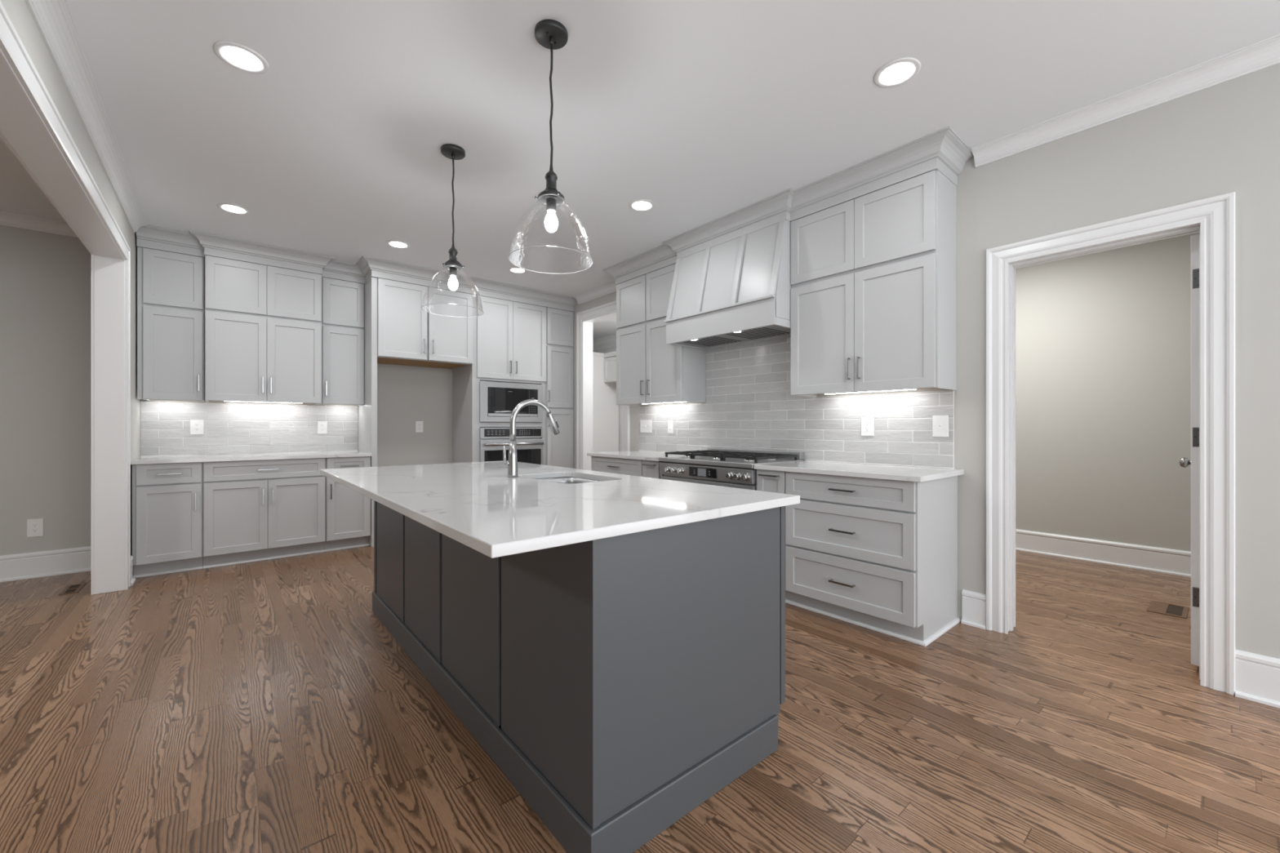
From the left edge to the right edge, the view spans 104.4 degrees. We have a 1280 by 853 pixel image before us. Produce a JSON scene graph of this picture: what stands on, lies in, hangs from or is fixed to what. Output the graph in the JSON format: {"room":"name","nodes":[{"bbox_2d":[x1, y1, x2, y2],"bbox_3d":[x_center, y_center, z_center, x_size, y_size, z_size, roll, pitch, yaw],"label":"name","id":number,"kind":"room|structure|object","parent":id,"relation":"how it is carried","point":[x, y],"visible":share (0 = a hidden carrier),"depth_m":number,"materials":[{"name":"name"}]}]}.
{"room":"kitchen","nodes":[
{"label":"kitchen","id":0,"kind":"room"},
{"bbox_2d":[0,0,140,555],"bbox_3d":[-2.059,-0.220,1.487,0.147,2.800,7.125,0,0,-40],"label":"wall","id":1,"kind":"structure","parent":0,"point":[18,11],"depth_m":2.60,"materials":[{"name":"grey paint"}]},
{"bbox_2d":[0,48,124,595],"bbox_3d":[-1.777,-0.021,1.151,0.151,2.401,6.247,0,0,-40],"label":"trim","id":2,"kind":"structure","parent":1,"relation":"attached to","point":[21,124],"depth_m":3.49,"materials":[{"name":"white paint"}]},
{"bbox_2d":[0,0,130,590],"bbox_3d":[-1.743,-0.068,1.240,0.020,2.494,6.340,0,0,-40],"label":"trim","id":3,"kind":"structure","parent":1,"relation":"attached to","point":[12,47],"depth_m":2.33,"materials":[{"name":"white paint"}]},
{"bbox_2d":[25,0,148,232],"bbox_3d":[-1.830,-1.577,1.395,0.085,0.084,6.690,0,0,-40],"label":"trim","id":4,"kind":"structure","parent":1,"relation":"attached to","point":[52,18],"depth_m":2.36,"materials":[{"name":"white paint"}]},
{"bbox_2d":[130,555,135,585],"bbox_3d":[-3.829,1.081,3.735,0.032,0.197,0.155,0,0,-40],"label":"baseboard","id":5,"kind":"structure","parent":1,"relation":"attached to","point":[132,580],"depth_m":3.75,"materials":[{"name":"white paint"}]},
{"bbox_2d":[0,225,452,555],"bbox_3d":[-4.163,-0.220,4.463,7.760,2.800,0.140,0,0,-40],"label":"wall","id":6,"kind":"structure","parent":0,"point":[45,277],"depth_m":3.96,"materials":[{"name":"grey paint"}]},
{"bbox_2d":[26,518,44,537],"bbox_3d":[-4.735,0.794,3.885,0.085,0.140,0.008,0,0,-40],"label":"wall outlet","id":7,"kind":"object","parent":6,"relation":"attached to","point":[35,527],"visible":1,"depth_m":3.88,"materials":[{"name":"white plastic"}]},
{"bbox_2d":[31,528,38,532],"bbox_3d":[-4.734,0.815,3.883,0.034,0.025,0.002,0,0,-40],"label":"receptacle","id":8,"kind":"object","parent":7,"relation":"attached to","point":[33,530],"depth_m":3.88,"materials":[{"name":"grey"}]},
{"bbox_2d":[31,523,38,527],"bbox_3d":[-4.734,0.773,3.883,0.034,0.025,0.002,0,0,-40],"label":"receptacle","id":9,"kind":"object","parent":7,"relation":"attached to","point":[33,525],"depth_m":3.88,"materials":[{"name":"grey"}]},
{"bbox_2d":[0,210,77,237],"bbox_3d":[-5.720,-1.577,3.010,3.505,0.084,0.085,0,0,-40],"label":"trim","id":10,"kind":"structure","parent":6,"relation":"attached to","point":[6,219],"depth_m":3.86,"materials":[{"name":"white paint"}]},
{"bbox_2d":[0,546,90,582],"bbox_3d":[-5.737,1.081,3.030,3.505,0.197,0.032,0,0,-40],"label":"baseboard","id":11,"kind":"structure","parent":6,"relation":"attached to","point":[17,566],"depth_m":3.91,"materials":[{"name":"white paint"}]},
{"bbox_2d":[136,225,205,402],"bbox_3d":[-3.991,-0.921,4.239,0.413,1.398,0.422,0,0,-40],"label":"upper cabinet","id":12,"kind":"object","parent":6,"relation":"attached to","point":[171,263],"visible":0.97,"depth_m":4.15,"materials":[{"name":"grey paint"}]},
{"bbox_2d":[140,400,358,456],"bbox_3d":[-3.656,0.019,4.790,1.651,0.481,0.008,0,0,-40],"label":"tile backsplash","id":13,"kind":"structure","parent":6,"relation":"attached to","point":[228,428],"depth_m":4.70,"materials":[{"name":"white tile"}]},
{"bbox_2d":[190,419,203,434],"bbox_3d":[-4.005,0.006,4.486,0.092,0.132,0.008,0,0,-40],"label":"wall outlet","id":14,"kind":"object","parent":13,"relation":"attached to","point":[196,425],"visible":1,"depth_m":4.48,"materials":[{"name":"white plastic"}]},
{"bbox_2d":[317,421,327,433],"bbox_3d":[-3.267,0.010,5.105,0.084,0.130,0.008,0,0,-40],"label":"wall outlet","id":15,"kind":"object","parent":13,"relation":"attached to","point":[322,425],"visible":1,"depth_m":5.10,"materials":[{"name":"white plastic"}]},
{"bbox_2d":[188,229,335,404],"bbox_3d":[-3.478,-0.921,4.612,1.041,1.398,0.510,0,0,-40],"label":"upper cabinet","id":16,"kind":"object","parent":6,"relation":"attached to","point":[263,302],"visible":1,"depth_m":4.46,"materials":[{"name":"grey paint"}]},
{"bbox_2d":[224,400,293,403],"bbox_3d":[-3.559,-0.233,4.709,0.600,0.008,0.040,0,0,-40],"label":"light","id":17,"kind":"object","parent":16,"relation":"attached to","point":[224,401],"visible":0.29,"depth_m":4.67,"materials":[{"name":"white plastic"}]},
{"bbox_2d":[317,259,364,405],"bbox_3d":[-3.034,-0.921,5.042,0.377,1.398,0.422,0,0,-40],"label":"upper cabinet","id":18,"kind":"object","parent":6,"relation":"attached to","point":[343,283],"visible":0.92,"depth_m":4.96,"materials":[{"name":"grey paint"}]},
{"bbox_2d":[415,421,422,432],"bbox_3d":[-2.545,0.004,5.724,0.084,0.130,0.008,0,0,-40],"label":"wall outlet","id":19,"kind":"object","parent":6,"relation":"attached to","point":[419,424],"visible":1,"depth_m":5.72,"materials":[{"name":"white plastic"}]},
{"bbox_2d":[595,347,622,451],"bbox_3d":[0.825,-0.220,7.480,0.140,2.800,6.000,0,0,-40],"label":"wall","id":20,"kind":"structure","parent":0,"point":[615,348],"depth_m":8.78,"materials":[{"name":"white paint"}]},
{"bbox_2d":[592,333,616,351],"bbox_3d":[0.778,-1.512,7.349,0.100,0.214,5.860,0,0,-40],"label":"trim","id":21,"kind":"structure","parent":20,"relation":"attached to","point":[609,342],"depth_m":9.06,"materials":[{"name":"white paint"}]},
{"bbox_2d":[603,351,616,383],"bbox_3d":[-0.118,-1.010,8.210,0.360,0.500,1.200,0,0,-40],"label":"upper cabinet","id":22,"kind":"object","parent":20,"relation":"attached to","point":[610,360],"visible":0.27,"depth_m":8.45,"materials":[{"name":"white paint"}]},
{"bbox_2d":[0,545,1279,852],"bbox_3d":[-1.086,1.220,3.005,10.600,0.080,10.800,0,0,-40],"label":"floor","id":23,"kind":"structure","parent":0,"point":[264,706],"depth_m":1.91,"materials":[{"name":"brown wood"}]},
{"bbox_2d":[58,582,86,595],"bbox_3d":[-4.114,1.178,3.599,0.092,0.004,0.275,0,0,-40],"label":"floor vent","id":24,"kind":"object","parent":23,"relation":"in","point":[73,588],"visible":1,"depth_m":3.59,"materials":[{"name":"brown wood"}]},
{"bbox_2d":[132,462,203,577],"bbox_3d":[-3.919,0.735,4.148,0.406,0.888,0.654,0,0,-40],"label":"base cabinet","id":25,"kind":"object","parent":23,"relation":"on","point":[167,498],"visible":1,"depth_m":3.93,"materials":[{"name":"grey paint"}]},
{"bbox_2d":[130,450,371,464],"bbox_3d":[-3.449,0.275,4.546,1.650,0.030,0.648,0,0,-40],"label":"countertop","id":26,"kind":"structure","parent":25,"relation":"on","point":[262,456],"depth_m":4.31,"materials":[{"name":"white stone"}]},
{"bbox_2d":[202,457,325,568],"bbox_3d":[-3.434,0.735,4.556,0.858,0.888,0.654,0,0,-40],"label":"base cabinet","id":27,"kind":"object","parent":23,"relation":"on","point":[253,510],"visible":0.98,"depth_m":4.31,"materials":[{"name":"grey paint"}]},
{"bbox_2d":[324,456,370,551],"bbox_3d":[-2.959,0.735,4.954,0.376,0.888,0.654,0,0,-40],"label":"base cabinet","id":28,"kind":"object","parent":23,"relation":"on","point":[348,511],"visible":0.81,"depth_m":4.73,"materials":[{"name":"grey paint"}]},
{"bbox_2d":[355,255,476,546],"bbox_3d":[-2.440,-0.220,5.332,1.098,2.798,0.742,0,0,-40],"label":"tall cabinet","id":29,"kind":"object","parent":23,"relation":"on","point":[397,331],"visible":0.94,"depth_m":5.05,"materials":[{"name":"grey paint"}]},
{"bbox_2d":[452,277,551,465],"bbox_3d":[-1.668,-0.220,5.980,0.916,2.798,0.742,0,0,-40],"label":"tall cabinet","id":30,"kind":"object","parent":23,"relation":"on","point":[509,336],"visible":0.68,"depth_m":5.74,"materials":[{"name":"grey paint"}]},
{"bbox_2d":[479,381,542,422],"bbox_3d":[-1.646,-0.280,5.979,0.785,0.458,0.524,0,0,-40],"label":"microwave","id":31,"kind":"object","parent":30,"relation":"in","point":[498,401],"visible":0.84,"depth_m":5.74,"materials":[{"name":"silver metal"}]},
{"bbox_2d":[479,427,543,464],"bbox_3d":[-1.640,0.371,5.972,0.785,0.718,0.642,0,0,-40],"label":"wall oven","id":32,"kind":"object","parent":30,"relation":"in","point":[530,446],"visible":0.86,"depth_m":5.76,"materials":[{"name":"silver metal"}]},
{"bbox_2d":[545,292,576,468],"bbox_3d":[-1.166,-0.220,6.401,0.393,2.798,0.742,0,0,-40],"label":"pantry cabinet","id":33,"kind":"object","parent":23,"relation":"on","point":[559,384],"visible":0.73,"depth_m":6.20,"materials":[{"name":"grey paint"}]},
{"bbox_2d":[372,477,785,852],"bbox_3d":[-0.564,0.735,2.529,0.931,0.888,2.472,0,0,-40],"label":"kitchen island","id":34,"kind":"object","parent":23,"relation":"on","point":[619,684],"visible":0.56,"depth_m":1.55,"materials":[{"name":"grey paint"}]},
{"bbox_2d":[320,460,799,558],"bbox_3d":[-0.671,0.275,2.444,1.214,0.030,2.522,0,0,-40],"label":"island countertop","id":35,"kind":"structure","parent":34,"relation":"on","point":[477,505],"depth_m":1.76,"materials":[{"name":"white stone"}]},
{"bbox_2d":[502,399,559,477],"bbox_3d":[-0.570,0.057,2.638,0.323,0.405,0.053,0,0,-40],"label":"faucet","id":36,"kind":"object","parent":35,"relation":"on","point":[512,464],"visible":1,"depth_m":2.56,"materials":[{"name":"grey metal"}]},
{"bbox_2d":[537,476,601,483],"bbox_3d":[-0.369,0.380,2.554,0.381,0.176,0.565,0,0,-40],"label":"sink","id":37,"kind":"object","parent":35,"relation":"in","point":[566,479],"visible":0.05,"depth_m":2.81,"materials":[{"name":"silver metal"}]},
{"bbox_2d":[592,351,618,452],"bbox_3d":[-1.044,-0.041,8.875,0.910,2.439,1.061,0,0,-40],"label":"wall","id":38,"kind":"structure","parent":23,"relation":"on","point":[605,408],"depth_m":8.56,"materials":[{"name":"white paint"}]},
{"bbox_2d":[591,456,642,476],"bbox_3d":[-0.011,0.735,4.823,0.654,0.888,0.783,0,0,-40],"label":"base cabinet","id":39,"kind":"object","parent":23,"relation":"on","point":[606,464],"visible":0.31,"depth_m":4.60,"materials":[{"name":"grey paint"}]},
{"bbox_2d":[586,450,684,461],"bbox_3d":[0.062,0.275,4.739,0.648,0.030,1.068,0,0,-40],"label":"countertop","id":40,"kind":"structure","parent":39,"relation":"on","point":[633,455],"depth_m":4.65,"materials":[{"name":"white stone"}]},
{"bbox_2d":[641,460,664,479],"bbox_3d":[0.318,0.735,4.431,0.654,0.888,0.238,0,0,-40],"label":"base cabinet","id":41,"kind":"object","parent":23,"relation":"on","point":[651,468],"visible":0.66,"depth_m":4.24,"materials":[{"name":"grey paint"}]},
{"bbox_2d":[658,448,804,490],"bbox_3d":[0.690,0.687,3.939,0.695,0.984,0.951,0,0,-40],"label":"gas range","id":42,"kind":"object","parent":23,"relation":"on","point":[722,467],"visible":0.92,"depth_m":3.76,"materials":[{"name":"silver metal"}]},
{"bbox_2d":[658,455,804,468],"bbox_3d":[0.708,0.271,3.953,0.650,0.033,0.951,0,0,-40],"label":"cooktop","id":43,"kind":"object","parent":42,"relation":"in","point":[708,462],"depth_m":3.76,"materials":[{"name":"silver metal"}]},
{"bbox_2d":[756,469,793,604],"bbox_3d":[1.094,0.735,3.506,0.654,0.888,0.228,0,0,-40],"label":"base cabinet","id":44,"kind":"object","parent":23,"relation":"on","point":[770,481],"visible":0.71,"depth_m":3.31,"materials":[{"name":"grey paint"}]},
{"bbox_2d":[785,471,960,646],"bbox_3d":[1.430,0.735,3.106,0.654,0.888,0.816,0,0,-40],"label":"base cabinet","id":45,"kind":"object","parent":23,"relation":"on","point":[878,555],"visible":0.96,"depth_m":2.86,"materials":[{"name":"grey paint"}]},
{"bbox_2d":[754,460,964,482],"bbox_3d":[1.365,0.275,3.187,0.648,0.030,1.059,0,0,-40],"label":"countertop","id":46,"kind":"structure","parent":45,"relation":"on","point":[917,474],"depth_m":2.98,"materials":[{"name":"white stone"}]},
{"bbox_2d":[1146,600,1189,618],"bbox_3d":[3.409,1.178,3.203,0.290,0.004,0.170,0,0,-40],"label":"floor vent","id":47,"kind":"object","parent":23,"relation":"in","point":[1169,609],"visible":1,"depth_m":3.20,"materials":[{"name":"brown wood"}]},
{"bbox_2d":[0,0,1279,339],"bbox_3d":[-1.054,-1.680,2.967,10.600,0.120,10.900,0,0,-40],"label":"ceiling","id":48,"kind":"structure","parent":0,"point":[704,112],"depth_m":2.45,"materials":[{"name":"white paint"}]},
{"bbox_2d":[217,203,249,214],"bbox_3d":[-3.022,-1.617,3.691,0.192,0.005,0.192,0,0,-40],"label":"recessed light","id":49,"kind":"object","parent":48,"relation":"in","point":[232,208],"visible":1,"depth_m":3.68,"materials":[{"name":"white plastic"}]},
{"bbox_2d":[213,40,269,74],"bbox_3d":[-1.749,-1.617,2.181,0.192,0.005,0.192,0,0,-40],"label":"recessed light","id":50,"kind":"object","parent":48,"relation":"in","point":[241,57],"visible":1,"depth_m":2.18,"materials":[{"name":"white paint"}]},
{"bbox_2d":[386,240,409,248],"bbox_3d":[-2.149,-1.617,4.413,0.192,0.005,0.192,0,0,-40],"label":"recessed light","id":51,"kind":"object","parent":48,"relation":"in","point":[397,244],"visible":1,"depth_m":4.41,"materials":[{"name":"white plastic"}]},
{"bbox_2d":[421,143,483,317],"bbox_3d":[-1.094,-1.147,2.907,0.342,0.941,0.342,0,0,4],"label":"pendant light","id":52,"kind":"object","parent":48,"relation":"hanging from","point":[451,151],"visible":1,"depth_m":2.90,"materials":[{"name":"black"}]},
{"bbox_2d":[442,242,464,276],"bbox_3d":[-1.102,-0.978,2.907,0.119,0.193,0.119,0,0,-40],"label":"socket","id":53,"kind":"object","parent":52,"relation":"attached to","point":[452,264],"depth_m":2.89,"materials":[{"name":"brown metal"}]},
{"bbox_2d":[507,266,527,273],"bbox_3d":[-1.268,-1.617,5.143,0.192,0.005,0.192,0,0,-40],"label":"recessed light","id":54,"kind":"object","parent":48,"relation":"in","point":[517,270],"visible":0.97,"depth_m":5.15,"materials":[{"name":"white"}]},
{"bbox_2d":[508,19,592,274],"bbox_3d":[-0.364,-1.149,2.040,0.342,0.941,0.342,0,0,-40],"label":"pendant light","id":55,"kind":"object","parent":48,"relation":"hanging from","point":[551,34],"visible":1,"depth_m":2.04,"materials":[{"name":"clear glass"}]},
{"bbox_2d":[534,164,564,213],"bbox_3d":[-0.360,-0.980,2.036,0.120,0.193,0.120,0,0,-40],"label":"socket","id":56,"kind":"object","parent":55,"relation":"attached to","point":[550,197],"depth_m":2.02,"materials":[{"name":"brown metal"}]},
{"bbox_2d":[628,199,654,211],"bbox_3d":[0.013,-1.617,3.634,0.192,0.005,0.192,0,0,-40],"label":"recessed light","id":57,"kind":"object","parent":48,"relation":"in","point":[640,205],"visible":1,"depth_m":3.63,"materials":[{"name":"white plastic"}]},
{"bbox_2d":[873,57,920,87],"bbox_3d":[1.176,-1.617,2.273,0.192,0.005,0.192,0,0,-40],"label":"recessed light","id":58,"kind":"object","parent":48,"relation":"in","point":[898,72],"visible":1,"depth_m":2.27,"materials":[{"name":"white plastic"}]},
{"bbox_2d":[573,63,1279,658],"bbox_3d":[1.155,-0.220,4.053,0.140,2.800,7.325,0,0,-40],"label":"wall","id":59,"kind":"structure","parent":0,"point":[1224,138],"depth_m":2.32,"materials":[{"name":"grey paint"}]},
{"bbox_2d":[573,280,616,304],"bbox_3d":[-0.447,-1.577,5.787,0.085,0.084,1.100,0,0,-40],"label":"trim","id":60,"kind":"structure","parent":59,"relation":"attached to","point":[611,287],"depth_m":5.87,"materials":[{"name":"white paint"}]},
{"bbox_2d":[583,312,616,470],"bbox_3d":[-0.391,-0.070,5.896,0.140,2.499,0.832,0,0,-40],"label":"trim","id":61,"kind":"structure","parent":59,"relation":"attached to","point":[588,325],"depth_m":6.19,"materials":[{"name":"white paint"}]},
{"bbox_2d":[576,300,630,469],"bbox_3d":[-0.456,-0.122,5.842,0.028,2.603,1.040,0,0,-40],"label":"trim","id":62,"kind":"structure","parent":59,"relation":"attached to","point":[608,308],"depth_m":6.15,"materials":[{"name":"white paint"}]},
{"bbox_2d":[602,244,706,405],"bbox_3d":[0.113,-0.921,4.856,0.422,1.398,1.048,0,0,-40],"label":"upper cabinet","id":63,"kind":"object","parent":59,"relation":"attached to","point":[649,370],"visible":0.89,"depth_m":4.70,"materials":[{"name":"grey paint"}]},
{"bbox_2d":[644,401,685,404],"bbox_3d":[0.227,-0.233,4.864,0.040,0.008,0.620,0,0,-40],"label":"light","id":64,"kind":"object","parent":63,"relation":"attached to","point":[675,402],"visible":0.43,"depth_m":4.82,"materials":[{"name":"white plastic"}]},
{"bbox_2d":[662,188,794,350],"bbox_3d":[0.763,-1.162,3.998,0.529,0.914,1.290,0,0,-40],"label":"range hood","id":65,"kind":"object","parent":59,"relation":"attached to","point":[731,286],"visible":0.87,"depth_m":3.80,"materials":[{"name":"grey paint"}]},
{"bbox_2d":[639,337,954,469],"bbox_3d":[0.954,-0.222,4.176,0.008,0.963,2.995,0,0,-40],"label":"tile backsplash","id":66,"kind":"structure","parent":59,"relation":"attached to","point":[749,404],"depth_m":3.93,"materials":[{"name":"white tile"}]},
{"bbox_2d":[640,419,652,432],"bbox_3d":[0.058,-0.002,5.222,0.018,0.134,0.182,0,0,-40],"label":"light switch","id":67,"kind":"object","parent":66,"relation":"attached to","point":[646,426],"visible":1,"depth_m":5.22,"materials":[{"name":"white plastic"}]},
{"bbox_2d":[667,420,673,433],"bbox_3d":[0.302,0.005,4.937,0.009,0.130,0.078,0,0,-40],"label":"light switch","id":68,"kind":"object","parent":66,"relation":"attached to","point":[670,423],"visible":1,"depth_m":4.93,"materials":[{"name":"white plastic"}]},
{"bbox_2d":[861,417,874,435],"bbox_3d":[1.570,0.001,3.427,0.008,0.130,0.088,0,0,-40],"label":"wall outlet","id":69,"kind":"object","parent":66,"relation":"attached to","point":[867,423],"visible":1,"depth_m":3.42,"materials":[{"name":"white plastic"}]},
{"bbox_2d":[932,415,948,436],"bbox_3d":[1.859,-0.002,3.074,0.018,0.134,0.089,0,0,-40],"label":"light switch","id":70,"kind":"object","parent":66,"relation":"attached to","point":[940,423],"visible":1,"depth_m":3.07,"materials":[{"name":"white plastic"}]},
{"bbox_2d":[790,126,973,396],"bbox_3d":[1.494,-0.921,3.211,0.422,1.398,1.045,0,0,-40],"label":"upper cabinet","id":71,"kind":"object","parent":59,"relation":"attached to","point":[873,241],"visible":0.98,"depth_m":3.05,"materials":[{"name":"grey paint"}]},
{"bbox_2d":[826,388,917,394],"bbox_3d":[1.521,-0.233,3.321,0.040,0.008,0.610,0,0,-40],"label":"light","id":72,"kind":"object","parent":71,"relation":"attached to","point":[916,388],"visible":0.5,"depth_m":3.28,"materials":[{"name":"white plastic"}]},
{"bbox_2d":[960,589,986,629],"bbox_3d":[1.978,1.081,2.939,0.032,0.197,0.124,0,0,-40],"label":"baseboard","id":73,"kind":"structure","parent":59,"relation":"attached to","point":[973,603],"depth_m":2.94,"materials":[{"name":"white paint"}]},
{"bbox_2d":[1013,230,1199,626],"bbox_3d":[2.446,0.074,2.645,0.028,2.210,0.929,0,0,-40],"label":"trim","id":74,"kind":"structure","parent":59,"relation":"attached to","point":[1197,231],"depth_m":2.91,"materials":[{"name":"white paint"}]},
{"bbox_2d":[986,191,1235,695],"bbox_3d":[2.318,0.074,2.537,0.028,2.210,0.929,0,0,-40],"label":"trim","id":75,"kind":"structure","parent":59,"relation":"attached to","point":[1215,215],"depth_m":2.25,"materials":[{"name":"white paint"}]},
{"bbox_2d":[970,33,1279,168],"bbox_3d":[2.692,-1.577,2.046,0.085,0.084,2.275,0,0,-40],"label":"trim","id":76,"kind":"structure","parent":59,"relation":"attached to","point":[1265,53],"depth_m":2.39,"materials":[{"name":"white paint"}]},
{"bbox_2d":[1179,234,1199,666],"bbox_3d":[2.899,0.113,2.612,0.716,2.055,0.107,0,0,-40],"label":"door","id":77,"kind":"structure","parent":59,"relation":"in","point":[1184,462],"depth_m":2.37,"materials":[{"name":"white paint"}]},
{"bbox_2d":[1235,648,1279,708],"bbox_3d":[3.029,1.081,1.686,0.032,0.197,1.289,0,0,-40],"label":"baseboard","id":78,"kind":"structure","parent":59,"relation":"attached to","point":[1257,677],"depth_m":2.13,"materials":[{"name":"white paint"}]},
{"bbox_2d":[1015,231,1199,551],"bbox_3d":[4.223,-0.220,4.131,0.140,2.800,3.500,0,0,-40],"label":"wall","id":79,"kind":"structure","parent":0,"point":[1103,339],"depth_m":4.27,"materials":[{"name":"grey paint"}]},
{"bbox_2d":[1015,528,1191,577],"bbox_3d":[4.157,1.081,4.075,0.032,0.197,3.220,0,0,-40],"label":"baseboard","id":80,"kind":"structure","parent":79,"relation":"attached to","point":[1161,560],"depth_m":4.25,"materials":[{"name":"white paint"}]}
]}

